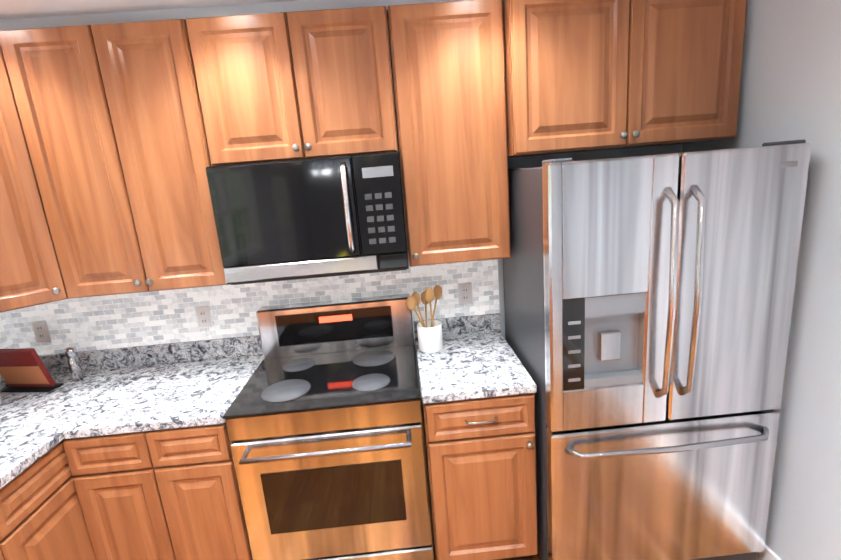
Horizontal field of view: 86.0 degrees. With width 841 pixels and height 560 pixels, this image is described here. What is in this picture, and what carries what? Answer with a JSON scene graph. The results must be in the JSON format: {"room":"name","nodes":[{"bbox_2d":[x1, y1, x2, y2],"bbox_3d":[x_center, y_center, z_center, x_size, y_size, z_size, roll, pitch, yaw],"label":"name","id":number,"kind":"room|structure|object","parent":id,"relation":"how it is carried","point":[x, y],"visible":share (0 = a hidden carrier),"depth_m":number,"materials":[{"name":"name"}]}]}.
{"room":"kitchen","nodes":[
{"label":"kitchen","id":0,"kind":"room"},
{"bbox_2d":[0,0,302,19],"bbox_3d":[0.125,-0.235,-2.294,4.350,0.100,9.150,-5,13,-2],"label":"ceiling","id":1,"kind":"structure","parent":0,"point":[14,9],"depth_m":1.68,"materials":[{"name":"grey paint"}]},
{"bbox_2d":[0,0,464,30],"bbox_3d":[-0.440,-1.100,1.894,3.400,0.053,0.250,-5,13,-2],"label":"wall","id":2,"kind":"structure","parent":0,"point":[148,15],"depth_m":1.74,"materials":[{"name":"grey paint"}]},
{"bbox_2d":[0,52,67,312],"bbox_3d":[-1.644,-0.387,1.674,0.242,1.032,0.242,-5,13,-2],"label":"upper cabinet","id":3,"kind":"object","parent":2,"relation":"attached to","point":[30,276],"depth_m":1.77,"materials":[{"name":"brown wood"}]},
{"bbox_2d":[430,510,540,559],"bbox_3d":[0.321,2.240,-1.709,4.350,0.100,9.150,-5,13,-2],"label":"floor","id":4,"kind":"structure","parent":0,"point":[536,557],"depth_m":2.09,"materials":[{"name":"brown wood"}]},
{"bbox_2d":[0,514,15,559],"bbox_3d":[-1.608,1.184,1.271,0.616,0.880,0.446,-5,13,-2],"label":"base cabinet","id":5,"kind":"object","parent":4,"relation":"on","point":[6,552],"depth_m":1.45,"materials":[{"name":"brown wood"}]},
{"bbox_2d":[0,442,95,559],"bbox_3d":[-1.634,1.084,1.703,0.616,0.880,0.443,-5,13,-2],"label":"base cabinet","id":6,"kind":"object","parent":4,"relation":"on","point":[40,507],"depth_m":1.62,"materials":[{"name":"brown wood"}]},
{"bbox_2d":[61,432,175,559],"bbox_3d":[-1.208,0.951,2.123,0.328,0.880,0.631,-5,13,-2],"label":"base cabinet","id":7,"kind":"object","parent":4,"relation":"on","point":[114,479],"depth_m":1.78,"materials":[{"name":"brown wood"}]},
{"bbox_2d":[0,346,135,488],"bbox_3d":[-1.605,0.774,0.775,0.660,0.138,3.104,-5,13,-2],"label":"countertop","id":8,"kind":"structure","parent":7,"relation":"on","point":[31,426],"depth_m":1.85,"materials":[{"name":"white stone"}]},
{"bbox_2d":[0,348,63,391],"bbox_3d":[-1.821,0.404,2.073,0.250,0.214,0.099,-2,13,9],"label":"cookbook stand","id":9,"kind":"object","parent":8,"relation":"on","point":[23,370],"visible":1,"depth_m":2.05,"materials":[{"name":"red wood"}]},
{"bbox_2d":[64,346,83,381],"bbox_3d":[-1.648,0.398,2.143,0.046,0.170,0.046,-5,13,-2],"label":"pepper mill","id":10,"kind":"object","parent":8,"relation":"on","point":[74,365],"visible":1,"depth_m":2.13,"materials":[{"name":"silver metal"}]},
{"bbox_2d":[144,422,251,559],"bbox_3d":[-0.890,0.923,2.135,0.310,0.880,0.631,-5,13,-2],"label":"base cabinet","id":11,"kind":"object","parent":4,"relation":"on","point":[169,494],"depth_m":1.80,"materials":[{"name":"brown wood"}]},
{"bbox_2d":[52,335,263,438],"bbox_3d":[-1.061,0.441,2.005,0.575,0.138,0.624,-5,13,-2],"label":"countertop","id":12,"kind":"structure","parent":11,"relation":"on","point":[123,390],"depth_m":2.00,"materials":[{"name":"white stone"}]},
{"bbox_2d":[222,293,433,559],"bbox_3d":[-0.364,0.745,2.077,0.756,1.172,0.693,-5,13,-2],"label":"range","id":13,"kind":"object","parent":4,"relation":"on","point":[322,417],"visible":1,"depth_m":1.83,"materials":[{"name":"silver metal"}]},
{"bbox_2d":[416,354,537,559],"bbox_3d":[0.249,0.822,2.179,0.448,0.880,0.631,-5,13,-2],"label":"base cabinet","id":14,"kind":"object","parent":4,"relation":"on","point":[480,452],"depth_m":1.86,"materials":[{"name":"brown wood"}]},
{"bbox_2d":[413,313,536,403],"bbox_3d":[0.210,0.329,2.054,0.452,0.138,0.624,-5,13,-2],"label":"countertop","id":15,"kind":"structure","parent":14,"relation":"on","point":[475,360],"depth_m":1.99,"materials":[{"name":"white stone"}]},
{"bbox_2d":[407,285,442,352],"bbox_3d":[0.028,0.178,2.183,0.179,0.322,0.145,-5,13,-2],"label":"utensil crock","id":16,"kind":"object","parent":15,"relation":"on","point":[430,337],"visible":1,"depth_m":2.15,"materials":[{"name":"white ceramic"}]},
{"bbox_2d":[503,139,810,559],"bbox_3d":[0.910,0.355,1.999,0.896,1.769,0.795,-5,13,-2],"label":"refrigerator","id":17,"kind":"object","parent":4,"relation":"on","point":[648,302],"visible":1,"depth_m":1.66,"materials":[{"name":"grey metal"}]},
{"bbox_2d":[388,32,681,358],"bbox_3d":[0.039,-0.017,2.378,4.200,2.450,0.150,-5,13,-2],"label":"wall","id":18,"kind":"structure","parent":0,"point":[525,161],"depth_m":2.21,"materials":[{"name":"grey paint"}]},
{"bbox_2d":[0,19,230,298],"bbox_3d":[-1.205,-0.487,1.950,0.681,1.040,0.321,-5,13,-2],"label":"upper cabinet","id":19,"kind":"object","parent":18,"relation":"attached to","point":[116,139],"depth_m":1.78,"materials":[{"name":"brown wood"}]},
{"bbox_2d":[184,5,403,165],"bbox_3d":[-0.500,-0.791,1.921,0.762,0.545,0.321,-5,13,-2],"label":"upper cabinet","id":20,"kind":"object","parent":18,"relation":"attached to","point":[297,85],"depth_m":1.77,"materials":[{"name":"brown wood"}]},
{"bbox_2d":[205,152,408,284],"bbox_3d":[-0.450,-0.274,1.970,0.754,0.480,0.460,-5,13,-2],"label":"over-the-range microwave","id":21,"kind":"object","parent":20,"relation":"attached to","point":[307,218],"visible":1,"depth_m":1.80,"materials":[{"name":"black plastic"}]},
{"bbox_2d":[392,0,510,266],"bbox_3d":[0.128,-0.610,2.000,0.450,1.030,0.321,-5,13,-2],"label":"upper cabinet","id":22,"kind":"object","parent":18,"relation":"attached to","point":[450,55],"depth_m":1.84,"materials":[{"name":"brown wood"}]},
{"bbox_2d":[504,0,746,156],"bbox_3d":[0.804,-0.874,1.945,0.927,0.595,0.386,-5,13,-2],"label":"upper cabinet","id":23,"kind":"object","parent":18,"relation":"attached to","point":[580,75],"depth_m":1.76,"materials":[{"name":"brown wood"}]},
{"bbox_2d":[682,0,840,559],"bbox_3d":[1.804,0.863,-1.938,0.466,2.450,9.155,-5,13,-2],"label":"wall","id":24,"kind":"structure","parent":0,"point":[790,84],"depth_m":1.63,"materials":[{"name":"grey paint"}]},
{"bbox_3d":[-1.868,1.187,-2.082,0.150,2.450,9.150,-5,13,-2],"label":"wall","id":25,"kind":"structure","parent":0,"visible":0},
{"bbox_2d":[0,312,15,348],"bbox_3d":[-1.943,0.623,0.714,0.010,0.433,3.142,-5,13,-2],"label":"tile backsplash","id":26,"kind":"structure","parent":25,"relation":"attached to","point":[5,335],"depth_m":2.20,"materials":[{"name":"tile"}]},
{"bbox_2d":[4,259,499,354],"bbox_3d":[-0.802,0.162,2.285,2.423,0.433,0.011,-5,13,-2],"label":"tile backsplash","id":27,"kind":"structure","parent":25,"relation":"attached to","point":[123,320],"depth_m":2.26,"materials":[{"name":"tile"}]},
{"bbox_2d":[31,320,51,342],"bbox_3d":[-1.880,0.257,2.234,0.072,0.116,0.010,-5,13,-2],"label":"outlet","id":28,"kind":"object","parent":27,"relation":"attached to","point":[41,331],"visible":1,"depth_m":2.23,"materials":[{"name":"white plastic"}]},
{"bbox_2d":[195,305,212,328],"bbox_3d":[-1.089,0.187,2.264,0.072,0.116,0.010,-5,13,-2],"label":"outlet","id":29,"kind":"object","parent":27,"relation":"attached to","point":[203,316],"visible":1,"depth_m":2.26,"materials":[{"name":"white plastic"}]},
{"bbox_2d":[458,282,472,304],"bbox_3d":[0.230,0.070,2.315,0.072,0.116,0.010,-5,13,-2],"label":"outlet","id":30,"kind":"object","parent":27,"relation":"attached to","point":[464,293],"visible":1,"depth_m":2.31,"materials":[{"name":"white plastic"}]}
]}

